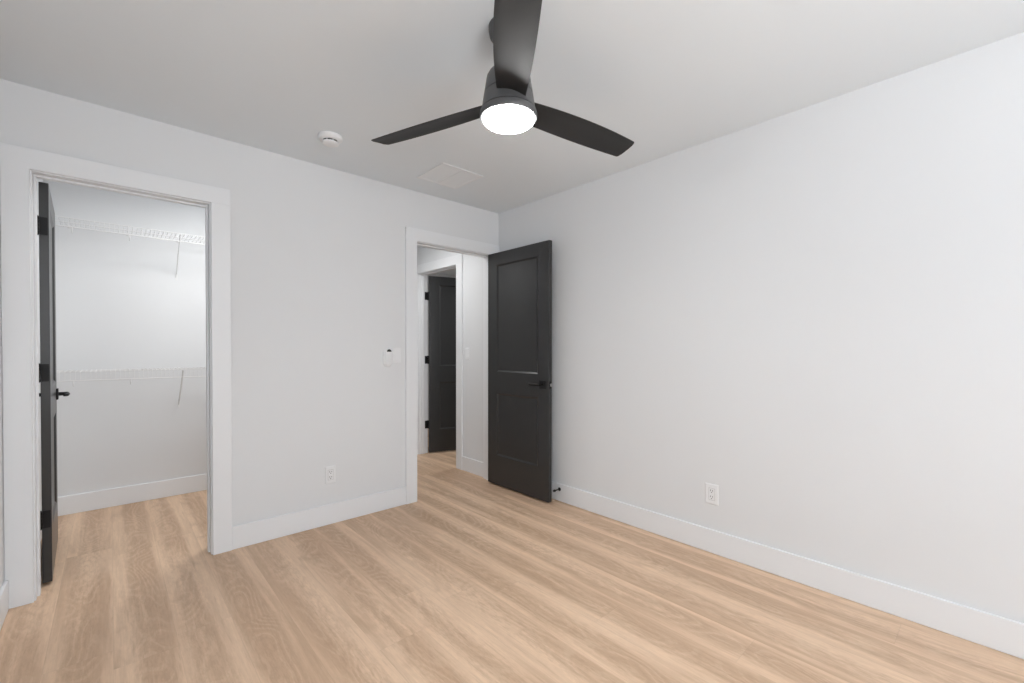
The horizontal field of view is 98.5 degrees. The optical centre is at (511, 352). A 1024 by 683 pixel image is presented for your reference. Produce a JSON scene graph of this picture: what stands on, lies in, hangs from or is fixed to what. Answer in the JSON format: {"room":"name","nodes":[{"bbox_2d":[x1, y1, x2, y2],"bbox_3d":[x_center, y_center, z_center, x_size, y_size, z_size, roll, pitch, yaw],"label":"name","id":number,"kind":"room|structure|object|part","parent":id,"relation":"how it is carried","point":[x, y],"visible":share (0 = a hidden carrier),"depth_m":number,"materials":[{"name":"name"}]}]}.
{"room":"empty bedroom","nodes":[
{"label":"empty bedroom","id":0,"kind":"room"},
{"bbox_2d":[0,179,42,588],"bbox_3d":[-1.129,-0.019,0.625,0.140,2.440,6.845,0,1,-42],"label":"wall","id":1,"kind":"structure","parent":0,"point":[2,579],"depth_m":2.02,"materials":[{"name":"white paint"}]},
{"bbox_2d":[0,580,8,629],"bbox_3d":[-0.560,1.138,0.087,0.014,0.138,5.262,0,1,-42],"label":"baseboard","id":2,"kind":"structure","parent":1,"relation":"attached to","point":[4,591],"depth_m":1.96,"materials":[{"name":"white paint"}]},
{"bbox_2d":[37,182,69,582],"bbox_3d":[-2.584,0.152,2.462,0.156,2.028,0.794,-1,1,-44],"label":"door","id":3,"kind":"structure","parent":1,"relation":"in","point":[49,394],"depth_m":2.24,"materials":[{"name":"grey paint"}]},
{"bbox_3d":[-2.732,0.252,2.689,0.052,0.022,0.135,-1,1,-44],"label":"handle","id":4,"kind":"part","parent":3,"relation":"part of","materials":[{"name":"black metal"}]},
{"bbox_2d":[43,180,206,496],"bbox_3d":[-2.714,-0.054,3.732,1.695,2.440,0.115,0,1,-42],"label":"wall","id":5,"kind":"structure","parent":0,"point":[120,304],"depth_m":3.42,"materials":[{"name":"white paint"}]},
{"bbox_2d":[55,216,204,280],"bbox_3d":[-2.570,-0.758,3.567,1.689,0.332,0.312,0,1,-42],"label":"wire shelf","id":6,"kind":"object","parent":5,"relation":"attached to","point":[68,222],"visible":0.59,"depth_m":3.25,"materials":[{"name":"white metal"}]},
{"bbox_3d":[-2.570,-0.917,3.565,1.689,0.006,0.305,0,1,-42],"label":"shelf rail","id":7,"kind":"part","parent":6,"relation":"part of","materials":[{"name":"white plastic"}]},
{"bbox_3d":[-2.468,-0.856,3.454,1.689,0.007,0.007,0,1,-42],"label":"rail","id":8,"kind":"part","parent":6,"relation":"part of","materials":[{"name":"white plastic"}]},
{"bbox_2d":[56,367,205,407],"bbox_3d":[-2.572,0.284,3.578,1.689,0.332,0.312,0,1,-42],"label":"wire shelf","id":9,"kind":"object","parent":5,"relation":"attached to","point":[177,368],"visible":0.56,"depth_m":3.25,"materials":[{"name":"white metal"}]},
{"bbox_3d":[-2.571,0.125,3.576,1.689,0.006,0.305,0,1,-42],"label":"shelf rail","id":10,"kind":"part","parent":9,"relation":"part of","materials":[{"name":"white plastic"}]},
{"bbox_3d":[-2.469,0.186,3.465,1.689,0.007,0.007,0,1,-42],"label":"rail","id":11,"kind":"part","parent":9,"relation":"part of","materials":[{"name":"white plastic"}]},
{"bbox_2d":[58,474,206,515],"bbox_3d":[-2.667,1.097,3.701,1.681,0.138,0.014,0,1,-42],"label":"baseboard","id":12,"kind":"structure","parent":5,"relation":"attached to","point":[94,500],"depth_m":3.42,"materials":[{"name":"white paint"}]},
{"bbox_2d":[0,79,498,525],"bbox_3d":[-0.324,-0.053,3.946,5.800,2.440,0.115,0,1,-42],"label":"wall","id":13,"kind":"structure","parent":0,"point":[318,251],"depth_m":2.88,"materials":[{"name":"white paint"}]},
{"bbox_2d":[0,142,231,608],"bbox_3d":[-2.052,0.109,2.376,0.900,2.145,0.151,0,1,-42],"label":"door frame","id":14,"kind":"structure","parent":13,"relation":"attached to","point":[20,167],"depth_m":2.12,"materials":[{"name":"white paint"}]},
{"bbox_3d":[-2.056,0.159,2.378,0.699,2.044,0.032,0,1,-42],"label":"door stop moulding","id":15,"kind":"part","parent":14,"relation":"part of","materials":[{"name":"white paint"}]},
{"bbox_2d":[232,486,405,549],"bbox_3d":[-1.250,1.106,3.030,1.156,0.138,0.014,0,1,-42],"label":"baseboard","id":16,"kind":"structure","parent":13,"relation":"attached to","point":[259,531],"depth_m":2.95,"materials":[{"name":"white paint"}]},
{"bbox_2d":[325,465,335,483],"bbox_3d":[-1.248,0.837,3.033,0.072,0.118,0.007,0,1,-42],"label":"outlet","id":17,"kind":"object","parent":13,"relation":"attached to","point":[330,471],"visible":1,"depth_m":3.03,"materials":[{"name":"white plastic"}]},
{"bbox_2d":[328,469,332,479],"bbox_3d":[-1.246,0.837,3.032,0.034,0.068,0.002,0,1,-42],"label":"receptacle","id":18,"kind":"object","parent":17,"relation":"attached to","point":[330,471],"depth_m":3.03,"materials":[{"name":"white plastic"}]},
{"bbox_2d":[383,348,391,366],"bbox_3d":[-0.925,0.033,3.303,0.070,0.140,0.028,0,1,-42],"label":"remote","id":19,"kind":"object","parent":13,"relation":"attached to","point":[387,353],"visible":1,"depth_m":3.29,"materials":[{"name":"white plastic"}]},
{"bbox_2d":[392,348,400,362],"bbox_3d":[-0.876,0.017,3.360,0.070,0.115,0.010,0,1,-42],"label":"light switch","id":20,"kind":"object","parent":13,"relation":"attached to","point":[396,352],"visible":1,"depth_m":3.36,"materials":[{"name":"white plastic"}]},
{"bbox_2d":[405,226,499,503],"bbox_3d":[-0.515,0.096,3.774,0.950,2.145,0.151,0,1,-42],"label":"door frame","id":21,"kind":"structure","parent":13,"relation":"attached to","point":[414,237],"depth_m":3.45,"materials":[{"name":"white paint"}]},
{"bbox_3d":[-0.505,0.146,3.781,0.768,2.044,0.032,0,1,-42],"label":"door stop moulding","id":22,"kind":"part","parent":21,"relation":"part of","materials":[{"name":"white paint"}]},
{"bbox_3d":[-0.577,0.095,3.807,0.900,2.145,0.018,0,1,-42],"label":"hall casing","id":23,"kind":"part","parent":21,"relation":"part of","materials":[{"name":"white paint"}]},
{"bbox_2d":[488,240,551,502],"bbox_3d":[0.036,0.141,3.700,0.156,2.029,0.801,0,1,-42],"label":"door","id":24,"kind":"structure","parent":13,"relation":"in","point":[520,278],"depth_m":3.64,"materials":[{"name":"grey paint"}]},
{"bbox_3d":[0.179,0.247,3.467,0.052,0.022,0.135,0,1,-42],"label":"handle","id":25,"kind":"part","parent":24,"relation":"part of","materials":[{"name":"black metal"}]},
{"bbox_2d":[428,273,455,419],"bbox_3d":[-1.287,-0.090,7.287,2.500,2.440,0.115,0,1,-42],"label":"wall","id":26,"kind":"structure","parent":0,"point":[437,274],"depth_m":7.16,"materials":[{"name":"white paint"}]},
{"bbox_2d":[417,246,482,461],"bbox_3d":[-1.244,-0.069,5.295,0.115,2.440,3.120,0,1,-42],"label":"wall","id":27,"kind":"structure","parent":0,"point":[472,265],"depth_m":4.27,"materials":[{"name":"white paint"}]},
{"bbox_2d":[417,254,462,469],"bbox_3d":[-0.770,0.085,4.763,0.133,2.144,0.950,0,1,-42],"label":"door frame","id":28,"kind":"structure","parent":27,"relation":"attached to","point":[456,261],"depth_m":4.93,"materials":[{"name":"white paint"}]},
{"bbox_3d":[-0.767,0.135,4.766,0.035,2.044,0.750,0,1,-42],"label":"door stop moulding","id":29,"kind":"part","parent":28,"relation":"part of","materials":[{"name":"white paint"}]},
{"bbox_2d":[425,276,455,451],"bbox_3d":[-0.629,0.129,5.212,0.802,2.020,0.156,0,1,-22],"label":"door","id":30,"kind":"structure","parent":27,"relation":"in","point":[441,294],"depth_m":5.12,"materials":[{"name":"grey paint"}]},
{"bbox_2d":[462,456,482,476],"bbox_3d":[-0.374,1.094,4.254,0.014,0.138,0.353,0,1,-42],"label":"baseboard","id":31,"kind":"structure","parent":27,"relation":"attached to","point":[470,465],"depth_m":4.25,"materials":[{"name":"white paint"}]},
{"bbox_2d":[0,428,1023,682],"bbox_3d":[0.440,1.216,3.117,5.800,0.080,8.630,0,1,-42],"label":"floor","id":32,"kind":"structure","parent":0,"point":[475,579],"depth_m":2.04,"materials":[{"name":"brown wood"}]},
{"bbox_2d":[0,0,1023,275],"bbox_3d":[0.443,-1.304,3.091,5.800,0.080,8.630,0,1,-42],"label":"ceiling","id":33,"kind":"structure","parent":0,"point":[668,77],"depth_m":1.93,"materials":[{"name":"white paint"}]},
{"bbox_2d":[318,131,342,146],"bbox_3d":[-1.057,-1.235,2.568,0.134,0.050,0.134,0,1,-42],"label":"smoke detector","id":34,"kind":"object","parent":33,"relation":"attached to","point":[328,138],"visible":1,"depth_m":2.53,"materials":[{"name":"white plastic"}]},
{"bbox_2d":[416,162,482,188],"bbox_3d":[-0.446,-1.262,3.162,0.344,0.006,0.344,0,1,-42],"label":"ceiling vent","id":35,"kind":"object","parent":33,"relation":"in","point":[443,174],"visible":1,"depth_m":3.15,"materials":[{"name":"white metal"}]},
{"bbox_2d":[371,0,633,156],"bbox_3d":[0.035,-1.064,1.797,1.103,0.374,1.166,0,1,-42],"label":"ceiling fan","id":36,"kind":"object","parent":33,"relation":"hanging from","point":[508,106],"visible":1,"depth_m":1.63,"materials":[{"name":"black metal"}]},
{"bbox_3d":[-0.339,-0.952,1.860,0.594,0.038,0.130,0,1,27],"label":"blade","id":37,"kind":"part","parent":36,"relation":"part of","materials":[{"name":"black"}]},
{"bbox_3d":[0.008,-0.946,1.333,0.130,0.038,0.594,0,1,-3],"label":"blade","id":38,"kind":"part","parent":36,"relation":"part of","materials":[{"name":"black"}]},
{"bbox_3d":[0.291,-0.952,1.897,0.594,0.038,0.130,0,1,-33],"label":"blade","id":39,"kind":"part","parent":36,"relation":"part of","materials":[{"name":"black"}]},
{"bbox_2d":[499,32,1023,622],"bbox_3d":[1.733,-0.032,2.092,0.115,2.440,5.395,0,1,-42],"label":"wall","id":40,"kind":"structure","parent":0,"point":[813,315],"depth_m":2.19,"materials":[{"name":"white paint"}]},
{"bbox_2d":[705,482,718,505],"bbox_3d":[1.183,0.836,2.613,0.007,0.120,0.078,0,1,-42],"label":"outlet","id":41,"kind":"object","parent":40,"relation":"attached to","point":[711,490],"visible":1,"depth_m":2.61,"materials":[{"name":"white plastic"}]},
{"bbox_2d":[709,488,714,500],"bbox_3d":[1.182,0.836,2.612,0.002,0.068,0.034,0,1,-42],"label":"receptacle","id":42,"kind":"object","parent":41,"relation":"attached to","point":[711,490],"depth_m":2.61,"materials":[{"name":"white plastic"}]},
{"bbox_2d":[552,481,1023,658],"bbox_3d":[1.645,1.119,2.103,0.014,0.138,5.280,0,1,-42],"label":"baseboard","id":43,"kind":"structure","parent":40,"relation":"attached to","point":[1005,635],"depth_m":2.18,"materials":[{"name":"white paint"}]}
]}

